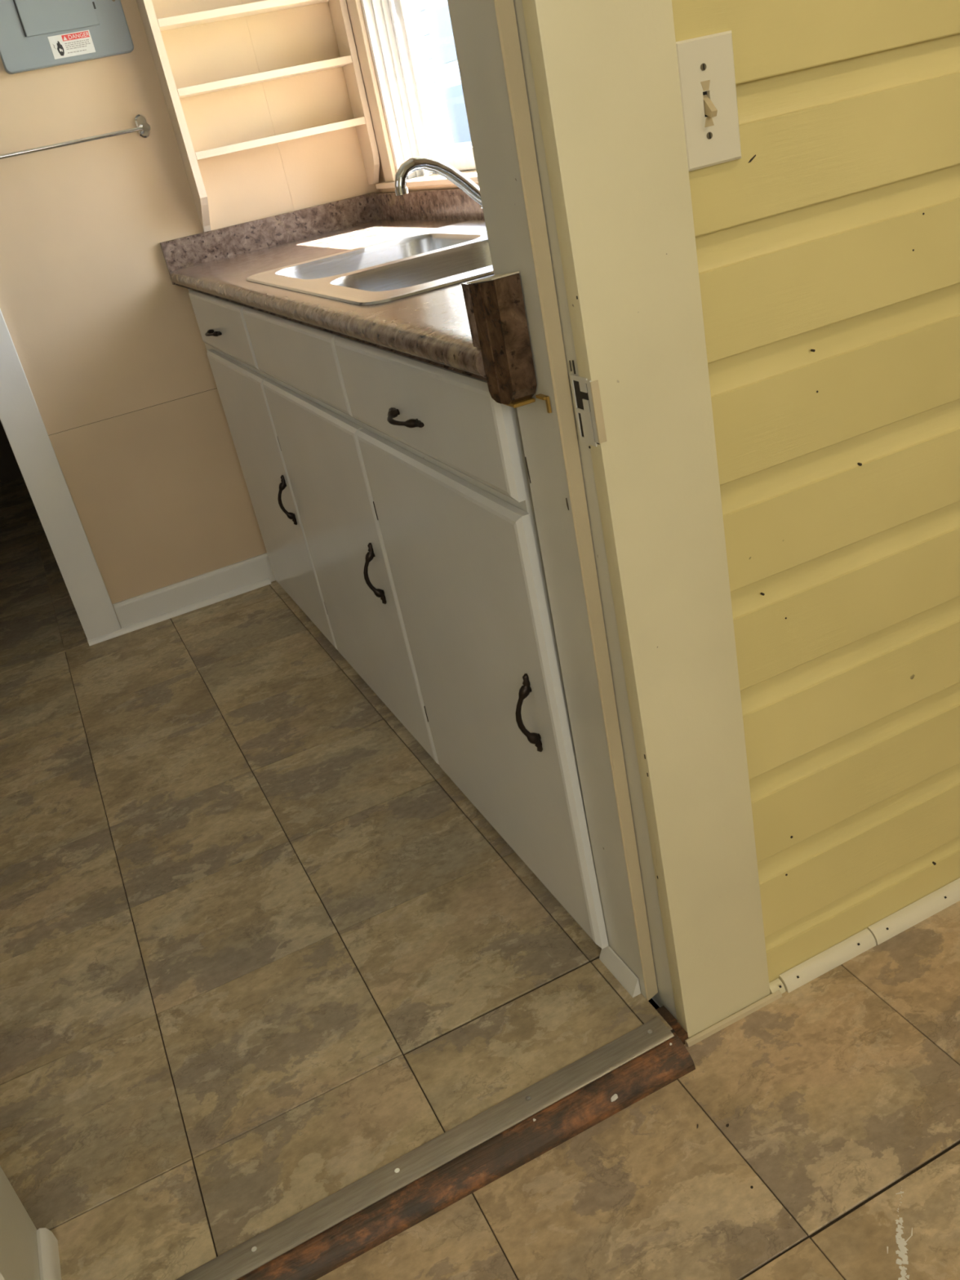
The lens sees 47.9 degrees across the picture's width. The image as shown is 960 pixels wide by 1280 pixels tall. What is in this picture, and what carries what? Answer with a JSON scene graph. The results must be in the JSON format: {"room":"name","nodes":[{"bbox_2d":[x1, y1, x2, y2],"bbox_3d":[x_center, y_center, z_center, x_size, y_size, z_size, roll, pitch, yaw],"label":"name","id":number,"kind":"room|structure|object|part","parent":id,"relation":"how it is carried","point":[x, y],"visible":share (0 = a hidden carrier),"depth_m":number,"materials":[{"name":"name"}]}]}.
{"room":"enclosed porch","nodes":[
{"label":"enclosed porch","id":0,"kind":"room"},
{"bbox_2d":[0,420,22,483],"bbox_3d":[-2.795,-1.713,4.584,3.100,2.450,0.100,-21,27,-17],"label":"wall","id":1,"kind":"structure","parent":0,"point":[10,470],"depth_m":5.13,"materials":[{"name":"black"}]},
{"bbox_2d":[0,0,380,627],"bbox_3d":[-0.818,-1.270,2.829,1.074,2.450,0.101,-21,27,-17],"label":"wall","id":2,"kind":"structure","parent":0,"point":[112,353],"depth_m":2.85,"materials":[{"name":"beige paint"}]},
{"bbox_2d":[0,308,121,639],"bbox_3d":[-1.291,-0.900,2.733,0.098,1.996,0.119,-21,27,-17],"label":"trim","id":3,"kind":"structure","parent":2,"relation":"attached to","point":[20,418],"depth_m":2.92,"materials":[{"name":"white paint"}]},
{"bbox_2d":[0,0,133,74],"bbox_3d":[-1.041,-1.644,2.499,0.309,0.558,0.027,-21,27,-17],"label":"breaker panel","id":4,"kind":"object","parent":2,"relation":"attached to","point":[35,34],"visible":1,"depth_m":2.58,"materials":[{"name":"grey metal"}]},
{"bbox_3d":[-1.035,-1.643,2.490,0.174,0.426,0.004,-21,27,-17],"label":"door","id":5,"kind":"part","parent":4,"relation":"part of","materials":[{"name":"grey metal"}]},
{"bbox_2d":[64,39,90,53],"bbox_3d":[-0.968,-1.432,2.608,0.058,0.022,0.001,-21,27,-17],"label":"print","id":6,"kind":"object","parent":4,"relation":"attached to","point":[71,46],"depth_m":2.61},
{"bbox_2d":[0,114,150,159],"bbox_3d":[-1.041,-1.216,2.648,0.473,0.054,0.058,-21,27,-17],"label":"towel bar","id":7,"kind":"object","parent":2,"relation":"attached to","point":[143,128],"visible":1,"depth_m":2.66,"materials":[{"name":"silver metal"}]},
{"bbox_3d":[-0.991,-1.502,2.654,0.820,1.824,0.100,-21,27,-17],"label":"wall panel","id":8,"kind":"part","parent":2,"relation":"part of","materials":[{"name":"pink paint"}]},
{"bbox_3d":[-0.645,-0.467,3.227,1.074,0.626,0.101,-21,27,-17],"label":"wall panel","id":9,"kind":"part","parent":2,"relation":"part of","materials":[{"name":"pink paint"}]},
{"bbox_2d":[87,552,275,645],"bbox_3d":[-0.879,-0.123,3.173,0.568,0.088,0.026,-21,27,-17],"label":"baseboard","id":10,"kind":"structure","parent":2,"relation":"attached to","point":[147,609],"depth_m":3.18,"materials":[{"name":"white paint"}]},
{"bbox_2d":[136,0,379,231],"bbox_3d":[-0.584,-1.563,2.715,0.500,0.924,0.090,-21,27,-17],"label":"wall shelf","id":11,"kind":"object","parent":2,"relation":"attached to","point":[348,59],"visible":1,"depth_m":2.76,"materials":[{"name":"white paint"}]},
{"bbox_3d":[-0.798,-1.481,2.644,0.019,0.924,0.090,-21,27,-17],"label":"panel","id":12,"kind":"part","parent":11,"relation":"part of","materials":[{"name":"pink paint"}]},
{"bbox_3d":[-0.586,-1.578,2.709,0.463,0.018,0.088,-21,27,-17],"label":"shelf","id":13,"kind":"part","parent":11,"relation":"part of","materials":[{"name":"pink paint"}]},
{"bbox_3d":[-0.557,-1.444,2.775,0.463,0.018,0.088,-21,27,-17],"label":"shelf","id":14,"kind":"part","parent":11,"relation":"part of","materials":[{"name":"pink paint"}]},
{"bbox_3d":[-0.529,-1.316,2.839,0.463,0.018,0.088,-21,27,-17],"label":"shelf","id":15,"kind":"part","parent":11,"relation":"part of","materials":[{"name":"pink paint"}]},
{"bbox_3d":[-0.371,-1.655,2.783,0.016,0.902,0.090,-21,27,-17],"label":"panel","id":16,"kind":"part","parent":11,"relation":"part of","materials":[{"name":"pink paint"}]},
{"bbox_2d":[159,192,380,284],"bbox_3d":[-0.558,-1.099,2.952,0.608,0.108,0.018,-21,27,-17],"label":"backsplash","id":17,"kind":"structure","parent":2,"relation":"attached to","point":[250,236],"depth_m":2.93,"materials":[{"name":"brown stone"}]},
{"bbox_3d":[-0.512,-1.685,2.814,0.254,1.824,0.100,-21,27,-17],"label":"wall panel","id":18,"kind":"part","parent":2,"relation":"part of","materials":[{"name":"pink paint"}]},
{"bbox_2d":[0,476,688,1279],"bbox_3d":[-1.599,0.130,3.116,3.100,0.034,4.600,-21,27,-17],"label":"floor","id":19,"kind":"structure","parent":0,"point":[260,951],"depth_m":1.79,"materials":[{"name":"tile"}]},
{"bbox_2d":[36,1227,61,1279],"bbox_3d":[-0.503,0.772,1.271,0.015,0.032,0.180,-21,27,-17],"label":"trim","id":20,"kind":"structure","parent":19,"relation":"on","point":[47,1243],"depth_m":1.31,"materials":[{"name":"white paint"}]},
{"bbox_2d":[188,288,608,948],"bbox_3d":[-0.054,-0.336,2.334,0.640,0.882,1.986,-21,27,-17],"label":"base cabinet","id":21,"kind":"object","parent":19,"relation":"on","point":[390,494],"visible":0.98,"depth_m":1.74,"materials":[{"name":"white wood"}]},
{"bbox_3d":[-0.655,-0.749,2.640,0.032,0.013,0.125,-21,25,-17],"label":"handle","id":22,"kind":"part","parent":21,"relation":"part of","materials":[{"name":"brown metal"}]},
{"bbox_3d":[-0.618,-0.752,2.597,0.018,0.140,0.618,-21,27,-17],"label":"drawer","id":23,"kind":"part","parent":21,"relation":"part of","materials":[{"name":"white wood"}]},
{"bbox_3d":[-0.536,-0.374,2.784,0.018,0.683,0.618,-21,27,-17],"label":"door","id":24,"kind":"part","parent":21,"relation":"part of","materials":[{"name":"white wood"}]},
{"bbox_3d":[-0.456,-0.324,2.531,0.032,0.125,0.013,-21,27,-17],"label":"handle","id":25,"kind":"part","parent":21,"relation":"part of","materials":[{"name":"brown metal"}]},
{"bbox_2d":[159,187,493,381],"bbox_3d":[-0.141,-0.772,2.111,0.634,0.108,2.006,-21,27,-17],"label":"countertop","id":26,"kind":"structure","parent":21,"relation":"on","point":[437,326],"depth_m":2.50,"materials":[{"name":"brown stone"}]},
{"bbox_2d":[245,220,493,305],"bbox_3d":[-0.078,-0.653,2.074,0.547,0.174,0.836,-21,27,-17],"label":"sink","id":27,"kind":"object","parent":26,"relation":"in","point":[415,264],"visible":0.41,"depth_m":2.04,"materials":[{"name":"silver metal"}]},
{"bbox_3d":[-0.196,-0.705,2.231,0.369,0.174,0.353,-21,27,-17],"label":"bowl","id":28,"kind":"part","parent":27,"relation":"part of","materials":[{"name":"silver metal"}]},
{"bbox_3d":[-0.037,-0.576,1.902,0.369,0.174,0.346,-21,27,-17],"label":"bowl","id":29,"kind":"part","parent":27,"relation":"part of","materials":[{"name":"silver metal"}]},
{"bbox_2d":[394,155,482,208],"bbox_3d":[-0.031,-0.847,2.056,0.268,0.165,0.220,-21,27,-17],"label":"faucet","id":30,"kind":"object","parent":26,"relation":"on","point":[437,166],"visible":0.41,"depth_m":2.01,"materials":[{"name":"silver metal"}]},
{"bbox_3d":[-0.273,-0.162,2.242,0.018,0.683,0.653,-21,27,-17],"label":"door","id":31,"kind":"part","parent":21,"relation":"part of","materials":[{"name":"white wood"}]},
{"bbox_3d":[-0.199,-0.119,1.996,0.032,0.125,0.013,-21,27,-17],"label":"handle","id":32,"kind":"part","parent":21,"relation":"part of","materials":[{"name":"brown metal"}]},
{"bbox_3d":[-0.113,-0.311,1.522,0.032,0.013,0.125,-21,29,-17],"label":"handle","id":33,"kind":"part","parent":21,"relation":"part of","materials":[{"name":"brown metal"}]},
{"bbox_3d":[-0.092,-0.328,1.513,0.018,0.140,0.616,-21,27,-17],"label":"drawer","id":34,"kind":"part","parent":21,"relation":"part of","materials":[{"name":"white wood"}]},
{"bbox_3d":[-0.011,0.050,1.701,0.018,0.683,0.618,-21,27,-17],"label":"door","id":35,"kind":"part","parent":21,"relation":"part of","materials":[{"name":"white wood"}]},
{"bbox_3d":[0.063,0.104,1.468,0.032,0.125,0.013,-21,27,-17],"label":"handle","id":36,"kind":"part","parent":21,"relation":"part of","materials":[{"name":"brown metal"}]},
{"bbox_2d":[175,1017,674,1279],"bbox_3d":[-0.112,0.668,1.343,0.824,0.004,0.041,-21,27,-18],"label":"transition strip","id":37,"kind":"object","parent":19,"relation":"on","point":[314,1220],"visible":1,"depth_m":1.36,"materials":[{"name":"metal"}]},
{"bbox_2d":[345,0,396,191],"bbox_3d":[0.134,-1.141,2.154,0.130,2.450,2.115,-21,27,-17],"label":"wall","id":38,"kind":"structure","parent":0,"point":[381,177],"depth_m":2.87,"materials":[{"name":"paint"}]},
{"bbox_2d":[346,0,479,192],"bbox_3d":[-0.045,-1.518,2.235,0.172,1.068,1.280,-21,27,-17],"label":"window","id":39,"kind":"structure","parent":38,"relation":"in","point":[394,29],"depth_m":2.78,"materials":[{"name":"white paint"}]},
{"bbox_3d":[-0.337,-1.695,2.689,0.012,1.043,0.066,-21,27,-17],"label":"casing","id":40,"kind":"part","parent":39,"relation":"part of","materials":[{"name":"pink paint"}]},
{"bbox_3d":[0.044,-1.061,2.457,0.152,0.013,1.280,-21,27,-17],"label":"sill","id":41,"kind":"part","parent":39,"relation":"part of","materials":[{"name":"pink paint"}]},
{"bbox_3d":[0.080,-1.102,2.448,0.030,0.050,0.940,-21,27,-17],"label":"sash rail","id":42,"kind":"part","parent":39,"relation":"part of","materials":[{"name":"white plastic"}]},
{"bbox_2d":[374,187,484,220],"bbox_3d":[0.129,-0.877,2.210,0.023,0.104,1.990,-21,27,-17],"label":"backsplash","id":43,"kind":"structure","parent":38,"relation":"attached to","point":[445,204],"depth_m":2.69,"materials":[{"name":"brown stone"}]},
{"bbox_2d":[316,900,959,1279],"bbox_3d":[1.166,1.007,0.217,3.900,0.030,3.220,-21,27,-17],"label":"floor","id":44,"kind":"structure","parent":0,"point":[840,1093],"depth_m":1.31,"materials":[{"name":"tile"}]},
{"bbox_2d":[237,1031,695,1279],"bbox_3d":[-0.094,0.694,1.329,0.831,0.030,0.044,-21,27,-17],"label":"threshold","id":45,"kind":"object","parent":44,"relation":"on","point":[664,1064],"visible":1,"depth_m":1.35,"materials":[{"name":"brown wood"}]},
{"bbox_2d":[610,1093,617,1102],"bbox_3d":[0.174,0.595,1.405,0.012,0.004,0.005,-27,29,-27],"label":"chip","id":46,"kind":"object","parent":45,"relation":"on","point":[615,1096],"visible":1,"depth_m":1.40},
{"bbox_2d":[684,990,782,1047],"bbox_3d":[0.353,0.524,1.501,0.158,0.008,0.009,-21,27,-17],"label":"floor strip","id":47,"kind":"object","parent":44,"relation":"on","point":[771,997],"visible":1,"depth_m":1.50,"materials":[{"name":"beige paint"}]},
{"bbox_2d":[886,1186,912,1279],"bbox_3d":[0.464,0.657,1.194,0.025,0.001,0.123,1,29,25],"label":"paint splatter","id":48,"kind":"object","parent":44,"relation":"on","point":[901,1242],"visible":1,"depth_m":1.18,"materials":[{"name":"white paint"}]},
{"bbox_2d":[671,0,959,982],"bbox_3d":[1.013,-0.930,1.343,2.180,2.452,0.125,-21,27,-17],"label":"wall","id":49,"kind":"structure","parent":0,"point":[828,252],"depth_m":1.26,"materials":[{"name":"yellow paint"}]},
{"bbox_2d":[466,271,551,413],"bbox_3d":[0.030,-0.312,1.141,0.032,0.145,0.085,-21,27,-17],"label":"wooden block","id":50,"kind":"object","parent":49,"relation":"attached to","point":[497,300],"visible":1,"depth_m":1.13,"materials":[{"name":"brown wood"}]},
{"bbox_2d":[447,0,657,1000],"bbox_3d":[0.041,-0.396,1.104,0.021,2.029,0.151,-21,27,-17],"label":"trim","id":51,"kind":"structure","parent":49,"relation":"attached to","point":[486,33],"depth_m":1.19,"materials":[{"name":"white paint"}]},
{"bbox_2d":[568,360,606,448],"bbox_3d":[0.111,-0.242,1.113,0.009,0.092,0.043,-21,27,-17],"label":"strike plate","id":52,"kind":"object","parent":49,"relation":"attached to","point":[585,393],"visible":1,"depth_m":1.11,"materials":[{"name":"white paint"}]},
{"bbox_3d":[0.108,-0.236,1.115,0.002,0.072,0.041,-21,27,-17],"label":"plate","id":53,"kind":"part","parent":52,"relation":"part of","materials":[{"name":"white paint"}]},
{"bbox_2d":[513,0,677,1020],"bbox_3d":[0.074,-0.379,1.092,0.018,2.060,0.074,-21,27,-17],"label":"trim","id":54,"kind":"structure","parent":49,"relation":"attached to","point":[664,996],"depth_m":1.24,"materials":[{"name":"white paint"}]},
{"bbox_2d":[599,946,640,997],"bbox_3d":[0.200,0.476,1.566,0.014,0.028,0.094,-21,27,-17],"label":"trim","id":55,"kind":"structure","parent":49,"relation":"attached to","point":[618,968],"depth_m":1.56,"materials":[{"name":"white paint"}]},
{"bbox_2d":[521,0,769,1037],"bbox_3d":[0.143,-0.402,1.058,0.140,2.096,0.026,-21,27,-17],"label":"trim","id":56,"kind":"structure","parent":49,"relation":"attached to","point":[606,74],"depth_m":1.15,"materials":[{"name":"beige paint"}]},
{"bbox_2d":[675,30,741,171],"bbox_3d":[0.222,-0.517,1.038,0.065,0.113,0.018,-21,27,-17],"label":"light switch","id":57,"kind":"object","parent":49,"relation":"attached to","point":[706,67],"visible":1,"depth_m":1.04,"materials":[{"name":"white plastic"}]},
{"bbox_2d":[768,877,959,994],"bbox_3d":[1.319,0.147,1.827,2.039,0.020,0.020,-21,27,-17],"label":"trim","id":58,"kind":"structure","parent":49,"relation":"attached to","point":[885,929],"depth_m":1.57,"materials":[{"name":"beige paint"}]},
{"label":"outside","id":59,"kind":"structure","parent":0,"visible":0},
{"bbox_3d":[9.997,-7.465,14.836,29.250,0.050,40.000,-21,27,-17],"label":"ground","id":60,"kind":"structure","parent":59,"visible":0},
{"bbox_2d":[417,0,471,150],"bbox_3d":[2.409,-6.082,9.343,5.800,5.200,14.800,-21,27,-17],"label":"window pane","id":61,"kind":"structure","parent":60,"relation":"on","point":[434,15],"depth_m":9.97,"materials":[{"name":"white"}]},
{"bbox_3d":[-0.130,-5.273,9.313,0.014,0.430,1.360,-21,27,-17],"label":"pane","id":62,"kind":"part","parent":61,"relation":"part of","materials":[{"name":"glass"}]},
{"bbox_3d":[-0.006,-4.702,9.596,0.014,0.470,1.360,-21,27,-17],"label":"pane","id":63,"kind":"part","parent":61,"relation":"part of","materials":[{"name":"glass"}]},
{"bbox_3d":[-1.528,0.039,0.502,1.728,2.450,0.105,-21,27,-17],"label":"wall","id":64,"kind":"structure","parent":0,"visible":0},
{"bbox_2d":[0,1165,39,1279],"bbox_3d":[-0.712,-0.088,0.848,0.024,2.060,0.165,-21,27,-17],"label":"trim","id":65,"kind":"structure","parent":64,"relation":"attached to","point":[19,1252],"depth_m":1.25,"materials":[{"name":"white paint"}]}
]}

